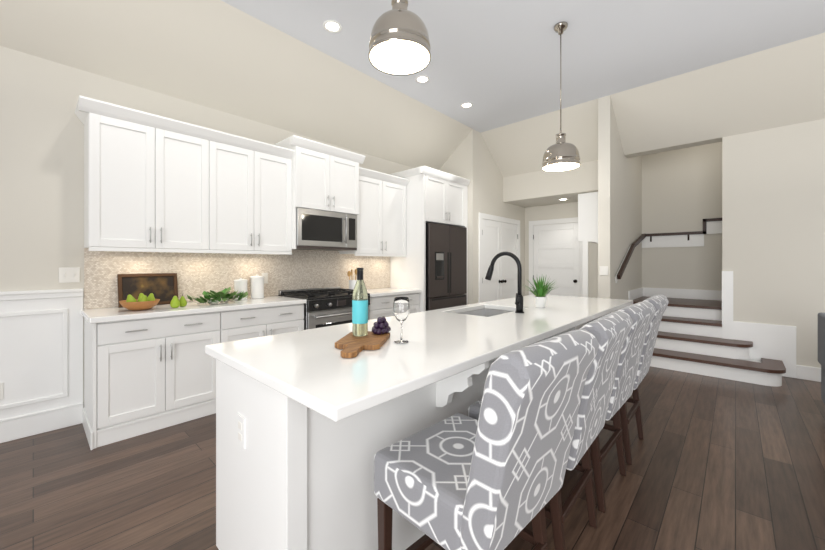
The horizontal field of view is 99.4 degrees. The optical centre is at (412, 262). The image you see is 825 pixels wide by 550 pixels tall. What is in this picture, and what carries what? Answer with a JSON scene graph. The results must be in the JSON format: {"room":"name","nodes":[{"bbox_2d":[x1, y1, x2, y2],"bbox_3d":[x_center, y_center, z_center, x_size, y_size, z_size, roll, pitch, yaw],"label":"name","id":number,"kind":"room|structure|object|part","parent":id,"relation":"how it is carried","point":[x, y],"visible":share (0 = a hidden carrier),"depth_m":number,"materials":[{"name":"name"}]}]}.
{"room":"kitchen","nodes":[
{"label":"kitchen","id":0,"kind":"room"},
{"bbox_2d":[0,366,824,549],"bbox_3d":[1.525,1.340,0.974,9.080,0.100,12.500,0,0,43],"label":"floor","id":1,"kind":"structure","parent":0,"point":[721,464],"depth_m":2.06,"materials":[{"name":"brown wood"}]},
{"bbox_2d":[82,311,229,449],"bbox_3d":[-2.137,0.854,2.954,0.608,0.872,0.884,0,0,43],"label":"base cabinet","id":2,"kind":"object","parent":1,"relation":"on","point":[144,376],"depth_m":2.67,"materials":[{"name":"white paint"}]},
{"bbox_2d":[81,288,421,323],"bbox_3d":[-1.271,0.395,3.866,0.642,0.039,3.434,0,0,43],"label":"countertop","id":3,"kind":"structure","parent":2,"relation":"on","point":[101,315],"depth_m":2.95,"materials":[{"name":"white stone"}]},
{"bbox_2d":[119,299,159,310],"bbox_3d":[-2.179,0.336,2.800,0.260,0.075,0.260,0,0,43],"label":"bowl","id":4,"kind":"object","parent":3,"relation":"on","point":[143,305],"visible":0.96,"depth_m":2.72,"materials":[{"name":"brown wood"}]},
{"bbox_2d":[126,290,154,301],"bbox_3d":[-2.171,0.283,2.802,0.163,0.127,0.183,0,0,43],"label":"pears","id":5,"kind":"object","parent":4,"relation":"in","point":[142,297],"visible":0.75,"depth_m":2.78,"materials":[{"name":"green food"}]},
{"bbox_2d":[117,273,177,307],"bbox_3d":[-2.342,0.236,3.114,0.075,0.283,0.430,0,0,43],"label":"picture frame","id":6,"kind":"object","parent":3,"relation":"on","point":[163,287],"visible":0.67,"depth_m":3.12,"materials":[{"name":"brown wood"}]},
{"bbox_2d":[170,294,186,307],"bbox_3d":[-1.967,0.311,2.945,0.118,0.125,0.132,0,0,43],"label":"pears","id":7,"kind":"object","parent":3,"relation":"on","point":[175,302],"depth_m":2.90,"materials":[{"name":"green food"}]},
{"bbox_2d":[187,287,249,303],"bbox_3d":[-1.793,0.300,3.240,0.305,0.146,0.540,0,0,43],"label":"greenery arrangement","id":8,"kind":"object","parent":3,"relation":"on","point":[214,297],"visible":1,"depth_m":3.19,"materials":[{"name":"green plant"}]},
{"bbox_2d":[234,278,247,299],"bbox_3d":[-1.757,0.263,3.580,0.129,0.221,0.129,0,0,-2],"label":"canister","id":9,"kind":"object","parent":3,"relation":"on","point":[240,285],"depth_m":3.53,"materials":[{"name":"white ceramic"}]},
{"bbox_2d":[250,275,263,298],"bbox_3d":[-1.649,0.248,3.720,0.137,0.251,0.137,0,0,-2],"label":"canister","id":10,"kind":"object","parent":3,"relation":"on","point":[256,286],"depth_m":3.67,"materials":[{"name":"white ceramic"}]},
{"bbox_2d":[349,280,356,288],"bbox_3d":[-0.783,0.298,4.607,0.110,0.150,0.110,0,0,43],"label":"utensil crock","id":11,"kind":"object","parent":3,"relation":"on","point":[352,283],"visible":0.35,"depth_m":4.56,"materials":[{"name":"white ceramic"}]},
{"bbox_2d":[347,269,356,279],"bbox_3d":[-0.778,0.218,4.613,0.141,0.284,0.134,0,0,43],"label":"utensils","id":12,"kind":"object","parent":11,"relation":"in","point":[349,273],"visible":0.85,"depth_m":4.59,"materials":[{"name":"brown wood"}]},
{"bbox_2d":[230,304,303,340],"bbox_3d":[-1.631,0.854,3.502,0.608,0.872,0.864,0,0,43],"label":"base cabinet","id":13,"kind":"object","parent":1,"relation":"on","point":[264,321],"depth_m":3.31,"materials":[{"name":"white paint"}]},
{"bbox_2d":[278,287,369,329],"bbox_3d":[-1.006,0.796,4.099,0.698,0.963,0.830,0,0,43],"label":"range","id":14,"kind":"object","parent":1,"relation":"on","point":[327,306],"visible":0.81,"depth_m":3.83,"materials":[{"name":"silver metal"}]},
{"bbox_2d":[368,293,419,319],"bbox_3d":[-0.437,0.854,4.796,0.608,0.872,0.936,0,0,43],"label":"base cabinet","id":15,"kind":"object","parent":1,"relation":"on","point":[380,306],"depth_m":4.48,"materials":[{"name":"white paint"}]},
{"bbox_2d":[216,309,617,549],"bbox_3d":[0.643,0.852,2.570,0.940,0.872,3.544,0,0,43],"label":"kitchen island","id":16,"kind":"object","parent":1,"relation":"on","point":[291,474],"visible":0.31,"depth_m":1.34,"materials":[{"name":"white paint"}]},
{"bbox_2d":[205,294,632,421],"bbox_3d":[0.643,0.395,2.570,1.020,0.039,3.590,0,0,43],"label":"island countertop","id":17,"kind":"structure","parent":16,"relation":"on","point":[313,369],"depth_m":1.50,"materials":[{"name":"white stone"}]},
{"bbox_2d":[335,331,389,357],"bbox_3d":[-0.237,0.362,1.589,0.205,0.022,0.438,0,0,7],"label":"cutting board","id":18,"kind":"object","parent":17,"relation":"on","point":[350,345],"visible":0.94,"depth_m":1.53,"materials":[{"name":"brown wood"}]},
{"bbox_2d":[352,268,367,335],"bbox_3d":[-0.255,0.186,1.702,0.076,0.328,0.076,0,0,43],"label":"wine bottle","id":19,"kind":"object","parent":18,"relation":"on","point":[360,311],"visible":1,"depth_m":1.67,"materials":[{"name":"clear glass"}]},
{"bbox_2d":[372,316,390,334],"bbox_3d":[-0.159,0.311,1.767,0.104,0.078,0.127,0,0,43],"label":"grapes","id":20,"kind":"object","parent":18,"relation":"on","point":[381,326],"visible":1,"depth_m":1.73,"materials":[{"name":"purple food"}]},
{"bbox_2d":[393,297,409,342],"bbox_3d":[-0.053,0.269,1.661,0.080,0.210,0.080,0,0,43],"label":"wine glass","id":21,"kind":"object","parent":17,"relation":"on","point":[401,307],"visible":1,"depth_m":1.63,"materials":[{"name":"clear glass"}]},
{"bbox_2d":[459,309,512,316],"bbox_3d":[0.591,0.505,2.808,0.418,0.178,0.648,0,0,43],"label":"sink basin","id":22,"kind":"object","parent":17,"relation":"in","point":[486,312],"visible":0.04,"depth_m":3.11,"materials":[{"name":"silver metal"}]},
{"bbox_2d":[485,252,523,312],"bbox_3d":[0.697,0.143,2.710,0.329,0.462,0.109,0,0,43],"label":"faucet","id":23,"kind":"object","parent":17,"relation":"on","point":[519,302],"visible":1,"depth_m":2.63,"materials":[{"name":"black metal"}]},
{"bbox_2d":[534,296,546,307],"bbox_3d":[1.077,0.329,2.952,0.100,0.090,0.100,0,0,43],"label":"plant pot","id":24,"kind":"object","parent":17,"relation":"on","point":[540,302],"visible":0.79,"depth_m":2.91,"materials":[{"name":"white ceramic"}]},
{"bbox_2d":[524,276,557,296],"bbox_3d":[1.074,0.193,2.961,0.348,0.199,0.323,0,0,43],"label":"grass plant","id":25,"kind":"object","parent":24,"relation":"in","point":[541,290],"visible":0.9,"depth_m":2.92,"materials":[{"name":"green plant"}]},
{"bbox_2d":[389,166,469,311],"bbox_3d":[0.280,-0.025,5.481,0.733,2.630,1.145,0,0,43],"label":"tall cabinet","id":26,"kind":"object","parent":1,"relation":"on","point":[436,196],"visible":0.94,"depth_m":5.08,"materials":[{"name":"white paint"}]},
{"bbox_2d":[426,223,466,310],"bbox_3d":[0.312,0.354,5.468,0.682,1.848,0.920,0,0,43],"label":"fridge","id":27,"kind":"object","parent":1,"relation":"on","point":[446,266],"visible":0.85,"depth_m":5.17,"materials":[{"name":"black metal"}]},
{"bbox_2d":[374,329,598,549],"bbox_3d":[0.239,0.756,1.208,0.500,1.065,0.604,0,0,-44],"label":"stool","id":28,"kind":"object","parent":1,"relation":"on","point":[492,478],"visible":1,"depth_m":1.01,"materials":[{"name":"fabric"}]},
{"bbox_3d":[0.175,0.752,1.273,0.500,0.165,0.420,0,0,-44],"label":"seat","id":29,"kind":"part","parent":28,"relation":"part of","materials":[{"name":"fabric"}]},
{"bbox_2d":[468,310,632,549],"bbox_3d":[0.641,0.756,1.643,0.604,1.065,0.500,0,0,41],"label":"stool","id":30,"kind":"object","parent":1,"relation":"on","point":[610,331],"visible":0.38,"depth_m":1.42,"materials":[{"name":"fabric"}]},
{"bbox_2d":[578,192,597,296],"bbox_3d":[3.104,0.095,5.707,0.522,2.390,0.797,0,0,43],"label":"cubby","id":31,"kind":"object","parent":1,"relation":"on","point":[587,217],"visible":0.33,"depth_m":5.50,"materials":[{"name":"white wood"}]},
{"bbox_2d":[590,301,655,512],"bbox_3d":[1.035,0.756,2.070,0.604,1.065,0.500,0,0,44],"label":"stool","id":32,"kind":"object","parent":1,"relation":"on","point":[641,314],"visible":0.46,"depth_m":1.84,"materials":[{"name":"fabric"}]},
{"bbox_2d":[610,294,668,464],"bbox_3d":[1.434,0.756,2.503,0.604,1.065,0.500,0,0,42],"label":"stool","id":33,"kind":"object","parent":1,"relation":"on","point":[659,302],"visible":0.38,"depth_m":2.26,"materials":[{"name":"fabric"}]},
{"bbox_2d":[629,296,785,386],"bbox_3d":[3.875,0.929,4.784,1.573,0.719,1.908,0,0,43],"label":"stairs","id":34,"kind":"structure","parent":1,"relation":"on","point":[696,350],"depth_m":4.25,"materials":[{"name":"white wood"}]},
{"bbox_2d":[818,312,824,403],"bbox_3d":[3.501,0.854,2.430,0.820,0.868,0.840,0,0,43],"label":"armchair","id":35,"kind":"object","parent":1,"relation":"on","point":[821,338],"visible":1,"depth_m":2.88,"materials":[{"name":"grey fabric"}]},
{"bbox_2d":[0,46,824,407],"bbox_3d":[1.408,-0.535,0.810,9.030,3.650,12.100,0,0,43],"label":"wall","id":36,"kind":"structure","parent":0,"point":[762,194],"depth_m":4.07,"materials":[{"name":"white paint"}]},
{"bbox_2d":[0,383,2,399],"bbox_3d":[-2.964,0.920,2.490,0.009,0.120,0.070,0,0,43],"label":"electrical outlet plate","id":37,"kind":"object","parent":36,"relation":"attached to","point":[1,391],"visible":1,"depth_m":2.51,"materials":[{"name":"white plastic"}]},
{"bbox_2d":[0,288,83,442],"bbox_3d":[-4.449,0.748,0.874,0.034,1.085,5.300,0,0,43],"label":"wainscoting","id":38,"kind":"structure","parent":36,"relation":"attached to","point":[41,355],"depth_m":2.65,"materials":[{"name":"white wood"}]},
{"bbox_2d":[59,267,79,282],"bbox_3d":[-2.714,0.095,2.770,0.012,0.120,0.120,0,0,43],"label":"switch plate","id":39,"kind":"object","parent":36,"relation":"attached to","point":[69,274],"visible":1,"depth_m":2.77,"materials":[{"name":"white plastic"}]},
{"bbox_2d":[83,99,218,250],"bbox_3d":[-2.237,-0.665,3.038,0.349,1.090,0.871,0,0,43],"label":"upper cabinet","id":40,"kind":"object","parent":36,"relation":"attached to","point":[154,183],"depth_m":2.86,"materials":[{"name":"white paint"}]},
{"bbox_2d":[84,248,389,308],"bbox_3d":[-1.500,0.107,4.089,0.008,0.534,3.416,0,0,43],"label":"tile backsplash","id":41,"kind":"structure","parent":36,"relation":"attached to","point":[198,273],"depth_m":3.62,"materials":[{"name":"tile"}]},
{"bbox_2d":[262,273,267,283],"bbox_3d":[-1.653,0.170,3.913,0.005,0.120,0.070,0,0,43],"label":"outlet","id":42,"kind":"object","parent":41,"relation":"attached to","point":[265,275],"visible":0.75,"depth_m":3.92,"materials":[{"name":"white plastic"}]},
{"bbox_2d":[219,131,294,254],"bbox_3d":[-1.730,-0.665,3.587,0.349,1.090,0.872,0,0,43],"label":"upper cabinet","id":43,"kind":"object","parent":36,"relation":"attached to","point":[257,216],"depth_m":3.50,"materials":[{"name":"white paint"}]},
{"bbox_2d":[275,135,358,214],"bbox_3d":[-1.113,-0.970,4.197,0.428,0.740,0.860,0,0,43],"label":"upper cabinet","id":44,"kind":"object","parent":36,"relation":"attached to","point":[324,178],"depth_m":3.99,"materials":[{"name":"white paint"}]},
{"bbox_2d":[292,207,356,250],"bbox_3d":[-1.093,-0.379,4.179,0.462,0.438,0.810,0,0,43],"label":"microwave","id":45,"kind":"object","parent":44,"relation":"attached to","point":[325,230],"visible":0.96,"depth_m":4.03,"materials":[{"name":"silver metal"}]},
{"bbox_2d":[339,167,406,254],"bbox_3d":[-0.533,-0.665,4.884,0.349,1.090,0.937,0,0,43],"label":"upper cabinet","id":46,"kind":"object","parent":36,"relation":"attached to","point":[381,219],"depth_m":4.74,"materials":[{"name":"white paint"}]},
{"bbox_2d":[479,212,519,302],"bbox_3d":[1.616,0.230,6.278,0.079,2.120,1.480,0,0,43],"label":"door frame","id":47,"kind":"structure","parent":36,"relation":"attached to","point":[497,235],"depth_m":6.22,"materials":[{"name":"white wood"}]},
{"bbox_2d":[529,217,582,296],"bbox_3d":[2.679,0.230,6.590,1.040,2.120,0.079,0,0,43],"label":"door frame","id":48,"kind":"structure","parent":36,"relation":"attached to","point":[555,250],"depth_m":6.59,"materials":[{"name":"white wood"}]},
{"bbox_2d":[600,266,607,274],"bbox_3d":[2.486,0.100,4.546,0.101,0.120,0.006,0,0,43],"label":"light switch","id":49,"kind":"object","parent":36,"relation":"attached to","point":[603,270],"visible":1,"depth_m":4.54,"materials":[{"name":"white plastic"}]},
{"bbox_2d":[615,234,645,282],"bbox_3d":[3.326,-0.115,5.297,0.066,0.768,1.823,0,0,43],"label":"handrail","id":50,"kind":"object","parent":36,"relation":"attached to","point":[625,261],"visible":1,"depth_m":5.00,"materials":[{"name":"brown wood"}]},
{"bbox_2d":[626,287,642,306],"bbox_3d":[3.297,0.855,5.304,0.015,0.870,1.830,0,0,43],"label":"trim","id":51,"kind":"structure","parent":36,"relation":"attached to","point":[636,293],"depth_m":5.56,"materials":[{"name":"white wood"}]},
{"bbox_2d":[641,218,732,301],"bbox_3d":[4.936,-0.057,5.078,2.732,1.255,0.039,0,0,43],"label":"trim","id":52,"kind":"structure","parent":36,"relation":"attached to","point":[695,239],"depth_m":5.55,"materials":[{"name":"white wood"}]},
{"bbox_2d":[733,321,820,381],"bbox_3d":[5.753,1.000,2.570,5.030,0.580,0.017,0,0,43],"label":"baseboard","id":53,"kind":"structure","parent":36,"relation":"attached to","point":[773,341],"depth_m":4.01,"materials":[{"name":"white wood"}]},
{"bbox_2d":[0,0,824,176],"bbox_3d":[1.270,-1.960,0.699,9.080,0.800,11.750,0,0,43],"label":"ceiling","id":54,"kind":"structure","parent":0,"point":[667,75],"depth_m":3.57,"materials":[{"name":"white paint"}]},
{"bbox_2d":[323,20,341,32],"bbox_3d":[-0.730,-2.155,3.191,0.169,0.008,0.169,0,0,-2],"label":"recessed light","id":55,"kind":"object","parent":54,"relation":"in","point":[332,26],"depth_m":3.19,"materials":[{"name":"white"}]},
{"bbox_2d":[368,0,430,75],"bbox_3d":[-0.066,-1.606,1.830,0.326,1.106,0.326,0,0,43],"label":"pendant light","id":56,"kind":"object","parent":54,"relation":"hanging from","point":[399,43],"visible":1,"depth_m":1.74,"materials":[{"name":"silver metal"}]},
{"bbox_2d":[415,75,429,82],"bbox_3d":[0.118,-2.155,4.109,0.169,0.008,0.169,0,0,-2],"label":"recessed light","id":57,"kind":"object","parent":54,"relation":"in","point":[422,78],"depth_m":4.11,"materials":[{"name":"white"}]},
{"bbox_2d":[461,102,472,107],"bbox_3d":[0.742,-2.155,4.785,0.169,0.008,0.169,0,0,-2],"label":"recessed light","id":58,"kind":"object","parent":54,"relation":"in","point":[467,104],"depth_m":4.78,"materials":[{"name":"white"}]},
{"bbox_2d":[542,22,580,171],"bbox_3d":[1.351,-1.508,3.189,0.326,1.301,0.326,0,0,43],"label":"pendant light","id":59,"kind":"object","parent":54,"relation":"hanging from","point":[561,155],"visible":1,"depth_m":3.12,"materials":[{"name":"silver metal"}]}
]}

